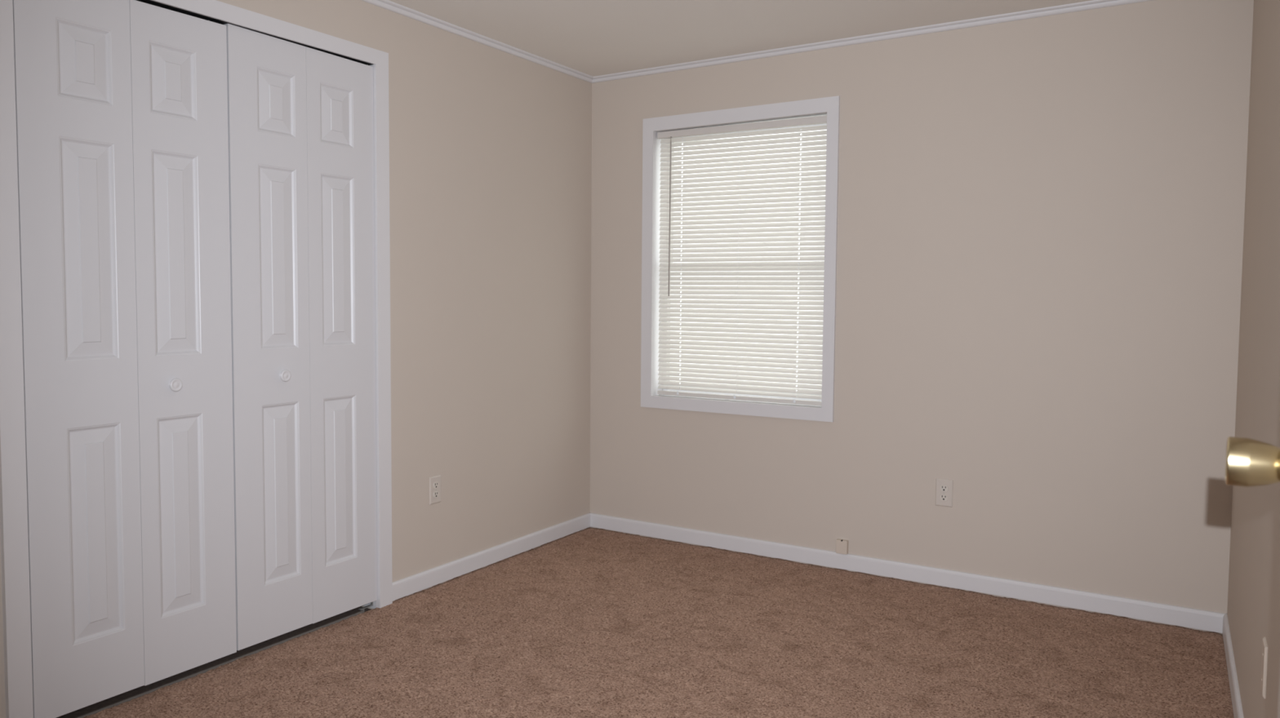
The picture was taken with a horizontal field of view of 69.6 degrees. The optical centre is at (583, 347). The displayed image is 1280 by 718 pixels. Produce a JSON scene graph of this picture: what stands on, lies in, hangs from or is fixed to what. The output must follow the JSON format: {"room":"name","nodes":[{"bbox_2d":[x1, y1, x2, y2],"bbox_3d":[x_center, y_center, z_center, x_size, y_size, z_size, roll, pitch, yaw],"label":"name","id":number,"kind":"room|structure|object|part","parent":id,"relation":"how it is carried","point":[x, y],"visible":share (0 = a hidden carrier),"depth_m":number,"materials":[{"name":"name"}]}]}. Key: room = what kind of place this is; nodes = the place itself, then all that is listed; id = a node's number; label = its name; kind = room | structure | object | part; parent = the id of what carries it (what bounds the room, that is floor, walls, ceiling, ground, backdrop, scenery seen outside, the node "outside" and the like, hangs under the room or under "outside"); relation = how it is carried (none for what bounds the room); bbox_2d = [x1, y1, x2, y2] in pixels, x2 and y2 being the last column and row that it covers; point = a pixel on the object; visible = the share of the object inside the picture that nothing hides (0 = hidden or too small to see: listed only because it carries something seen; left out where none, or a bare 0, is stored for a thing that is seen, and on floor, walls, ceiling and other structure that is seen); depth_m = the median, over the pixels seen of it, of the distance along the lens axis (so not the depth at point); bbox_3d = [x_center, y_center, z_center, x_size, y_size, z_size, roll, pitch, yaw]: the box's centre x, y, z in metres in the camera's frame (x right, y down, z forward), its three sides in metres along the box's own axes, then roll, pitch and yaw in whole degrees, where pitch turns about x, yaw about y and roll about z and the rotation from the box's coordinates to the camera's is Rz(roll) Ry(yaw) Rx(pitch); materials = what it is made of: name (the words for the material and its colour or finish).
{"room":"empty bedroom","nodes":[
{"label":"empty bedroom","id":0,"kind":"room"},
{"bbox_2d":[0,0,591,717],"bbox_3d":[-1.473,-0.091,2.827,0.110,2.490,5.590,2,4,33],"label":"wall","id":1,"kind":"structure","parent":0,"point":[491,148],"depth_m":4.22,"materials":[{"name":"beige paint"}]},
{"bbox_2d":[0,0,392,717],"bbox_3d":[-1.247,-0.026,3.158,0.128,2.246,1.474,2,4,33],"label":"trim","id":2,"kind":"structure","parent":1,"relation":"attached to","point":[13,482],"depth_m":2.58,"materials":[{"name":"white paint"}]},
{"bbox_2d":[135,0,372,65],"bbox_3d":[-1.219,-1.077,3.083,0.055,0.022,1.333,2,4,33],"label":"door track","id":3,"kind":"object","parent":1,"relation":"attached to","point":[148,2],"visible":0.33,"depth_m":3.05,"materials":[{"name":"grey metal"}]},
{"bbox_2d":[12,0,236,717],"bbox_3d":[-1.392,0.003,2.861,0.055,2.144,0.668,2,4,33],"label":"bifold closet door","id":4,"kind":"structure","parent":3,"relation":"hanging from","point":[122,105],"depth_m":2.82,"materials":[{"name":"white paint"}]},
{"bbox_3d":[-1.494,0.011,2.726,0.034,2.136,0.332,2,4,33],"label":"door","id":5,"kind":"part","parent":4,"relation":"part of","materials":[{"name":"white paint"}]},
{"bbox_3d":[-1.314,0.120,2.955,0.021,0.043,0.043,2,4,33],"label":"knob","id":6,"kind":"part","parent":4,"relation":"part of","materials":[{"name":"white paint"}]},
{"bbox_3d":[-1.309,-0.002,3.005,0.034,2.140,0.335,2,4,33],"label":"door","id":7,"kind":"part","parent":4,"relation":"part of","materials":[{"name":"white paint"}]},
{"bbox_2d":[222,23,377,650],"bbox_3d":[-1.024,-0.029,3.417,0.055,2.147,0.654,2,4,33],"label":"bifold closet door","id":8,"kind":"structure","parent":3,"relation":"hanging from","point":[300,138],"depth_m":3.38,"materials":[{"name":"white paint"}]},
{"bbox_3d":[-1.123,-0.023,3.285,0.034,2.145,0.325,2,4,33],"label":"door","id":9,"kind":"part","parent":8,"relation":"part of","materials":[{"name":"white paint"}]},
{"bbox_3d":[-1.078,0.102,3.311,0.021,0.043,0.043,2,4,33],"label":"knob","id":10,"kind":"part","parent":8,"relation":"part of","materials":[{"name":"white paint"}]},
{"bbox_3d":[-0.942,-0.034,3.558,0.034,2.144,0.328,2,4,33],"label":"door","id":11,"kind":"part","parent":8,"relation":"part of","materials":[{"name":"white paint"}]},
{"bbox_2d":[429,475,440,505],"bbox_3d":[-0.648,0.622,4.014,0.008,0.120,0.072,2,4,33],"label":"wall outlet","id":12,"kind":"object","parent":1,"relation":"attached to","point":[434,482],"visible":1,"depth_m":4.01,"materials":[{"name":"beige plastic"}]},
{"bbox_2d":[433,491,439,497],"bbox_3d":[-0.646,0.642,4.015,0.005,0.028,0.034,2,4,33],"label":"receptacle","id":13,"kind":"object","parent":12,"relation":"attached to","point":[436,494],"depth_m":4.01,"materials":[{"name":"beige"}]},
{"bbox_2d":[433,481,439,488],"bbox_3d":[-0.646,0.602,4.012,0.005,0.028,0.034,2,4,33],"label":"receptacle","id":14,"kind":"object","parent":12,"relation":"attached to","point":[436,484],"depth_m":4.01,"materials":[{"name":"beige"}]},
{"bbox_2d":[360,0,593,83],"bbox_3d":[-1.008,-1.349,3.330,0.026,0.028,3.850,2,4,33],"label":"trim","id":15,"kind":"structure","parent":1,"relation":"attached to","point":[390,6],"depth_m":4.11,"materials":[{"name":"white paint"}]},
{"bbox_2d":[392,512,590,600],"bbox_3d":[-0.382,0.981,4.434,0.012,0.074,1.521,2,4,33],"label":"baseboard","id":16,"kind":"structure","parent":1,"relation":"attached to","point":[418,582],"depth_m":4.30,"materials":[{"name":"white paint"}]},
{"bbox_2d":[56,527,1234,717],"bbox_3d":[-0.487,1.176,2.168,3.748,0.062,5.478,2,4,33],"label":"floor","id":17,"kind":"structure","parent":0,"point":[588,623],"depth_m":3.27,"materials":[{"name":"brown carpet"}]},
{"bbox_2d":[75,610,364,717],"bbox_3d":[-1.240,1.095,3.172,0.008,0.018,1.270,2,4,33],"label":"strip","id":18,"kind":"object","parent":17,"relation":"on","point":[215,667],"visible":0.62,"depth_m":3.13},
{"bbox_2d":[358,601,373,612],"bbox_3d":[-0.885,1.054,3.731,0.014,0.042,0.069,2,4,33],"label":"pivot bracket","id":19,"kind":"object","parent":17,"relation":"on","point":[371,603],"visible":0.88,"depth_m":3.73,"materials":[{"name":"silver metal"}]},
{"bbox_2d":[388,0,1093,76],"bbox_3d":[-0.414,-1.339,2.031,3.950,0.100,5.740,2,4,33],"label":"ceiling","id":20,"kind":"structure","parent":0,"point":[592,37],"depth_m":3.91,"materials":[{"name":"paint"}]},
{"bbox_2d":[590,0,1253,634],"bbox_3d":[1.383,-0.155,4.234,3.100,2.490,0.190,2,4,33],"label":"wall","id":21,"kind":"structure","parent":0,"point":[1041,220],"depth_m":3.87,"materials":[{"name":"beige paint"}]},
{"bbox_2d":[640,96,839,422],"bbox_3d":[0.787,-0.422,4.604,1.030,1.498,0.205,2,4,33],"label":"window","id":22,"kind":"structure","parent":21,"relation":"in","point":[829,107],"depth_m":4.55,"materials":[{"name":"white paint"}]},
{"bbox_3d":[0.792,0.274,4.647,0.913,0.019,0.188,2,4,33],"label":"sill","id":23,"kind":"part","parent":22,"relation":"part of","materials":[{"name":"white paint"}]},
{"bbox_2d":[657,115,826,405],"bbox_3d":[0.757,-0.418,4.552,0.896,1.362,0.043,2,4,33],"label":"mini blind","id":24,"kind":"object","parent":22,"relation":"attached to","point":[777,295],"visible":0.96,"depth_m":4.54,"materials":[{"name":"white plastic"}]},
{"bbox_3d":[0.504,-0.421,4.731,0.001,1.314,0.018,2,4,33],"label":"ladder cord","id":25,"kind":"part","parent":24,"relation":"part of","materials":[{"name":"white fabric"}]},
{"bbox_3d":[0.767,-0.408,4.558,0.001,1.310,0.018,2,4,33],"label":"ladder cord","id":26,"kind":"part","parent":24,"relation":"part of","materials":[{"name":"white fabric"}]},
{"bbox_3d":[0.762,0.252,4.595,0.890,0.019,0.024,2,4,33],"label":"rail","id":27,"kind":"part","parent":24,"relation":"part of","materials":[{"name":"white plastic"}]},
{"bbox_3d":[1.029,-0.395,4.385,0.001,1.305,0.018,2,4,33],"label":"ladder cord","id":28,"kind":"part","parent":24,"relation":"part of","materials":[{"name":"white fabric"}]},
{"bbox_3d":[0.809,-0.085,4.650,0.909,0.685,0.028,2,4,33],"label":"sash","id":29,"kind":"part","parent":22,"relation":"part of","materials":[{"name":"white plastic"}]},
{"bbox_3d":[0.830,-0.747,4.642,0.909,0.713,0.028,2,4,33],"label":"sash","id":30,"kind":"part","parent":22,"relation":"part of","materials":[{"name":"white plastic"}]},
{"bbox_2d":[835,538,848,555],"bbox_3d":[1.202,0.927,4.281,0.052,0.063,0.024,2,4,33],"label":"phone jack","id":31,"kind":"object","parent":21,"relation":"attached to","point":[842,545],"visible":1,"depth_m":4.27,"materials":[{"name":"beige plastic"}]},
{"bbox_2d":[592,0,1153,83],"bbox_3d":[1.237,-1.383,4.136,2.882,0.028,0.026,2,4,33],"label":"trim","id":32,"kind":"structure","parent":21,"relation":"attached to","point":[1095,4],"depth_m":4.08,"materials":[{"name":"white paint"}]},
{"bbox_2d":[590,512,1225,633],"bbox_3d":[1.230,0.997,4.273,2.882,0.074,0.012,2,4,33],"label":"baseboard","id":33,"kind":"structure","parent":21,"relation":"attached to","point":[1206,620],"depth_m":4.05,"materials":[{"name":"white paint"}]},
{"bbox_2d":[935,478,953,507],"bbox_3d":[1.577,0.637,4.027,0.072,0.120,0.008,2,4,33],"label":"wall outlet","id":34,"kind":"object","parent":21,"relation":"attached to","point":[944,487],"visible":1,"depth_m":4.02,"materials":[{"name":"beige plastic"}]},
{"bbox_2d":[939,494,947,501],"bbox_3d":[1.576,0.658,4.027,0.034,0.028,0.005,2,4,33],"label":"receptacle","id":35,"kind":"object","parent":34,"relation":"attached to","point":[942,497],"depth_m":4.03,"materials":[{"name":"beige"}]},
{"bbox_2d":[939,484,948,492],"bbox_3d":[1.576,0.617,4.025,0.034,0.028,0.005,2,4,33],"label":"receptacle","id":36,"kind":"object","parent":34,"relation":"attached to","point":[943,488],"depth_m":4.02,"materials":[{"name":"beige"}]},
{"bbox_2d":[1226,0,1279,717],"bbox_3d":[1.070,0.017,1.064,0.318,2.490,5.450,2,4,33],"label":"wall","id":37,"kind":"structure","parent":0,"point":[1253,610],"depth_m":2.55,"materials":[{"name":"beige paint"}]},
{"bbox_2d":[1222,613,1244,717],"bbox_3d":[1.389,1.130,1.871,0.012,0.074,3.850,2,4,33],"label":"baseboard","id":38,"kind":"structure","parent":37,"relation":"attached to","point":[1233,678],"depth_m":2.98,"materials":[{"name":"white paint"}]},
{"bbox_2d":[1260,637,1267,698],"bbox_3d":[1.568,0.738,2.120,0.007,0.120,0.072,2,4,33],"label":"blank wall plate","id":39,"kind":"object","parent":37,"relation":"attached to","point":[1264,646],"visible":1,"depth_m":2.10,"materials":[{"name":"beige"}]},
{"bbox_3d":[-0.890,0.015,0.939,2.950,2.490,0.120,2,4,33],"label":"wall","id":40,"kind":"structure","parent":0,"visible":0},
{"bbox_2d":[1225,436,1279,717],"bbox_3d":[0.518,0.202,0.646,0.094,2.018,0.923,2,4,33],"label":"door","id":41,"kind":"structure","parent":40,"relation":"in","point":[1250,462],"depth_m":0.97,"materials":[{"name":"paint"}]},
{"bbox_3d":[0.724,0.124,0.984,0.060,0.064,0.064,2,4,33],"label":"knob","id":42,"kind":"part","parent":41,"relation":"part of","materials":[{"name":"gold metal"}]}
]}

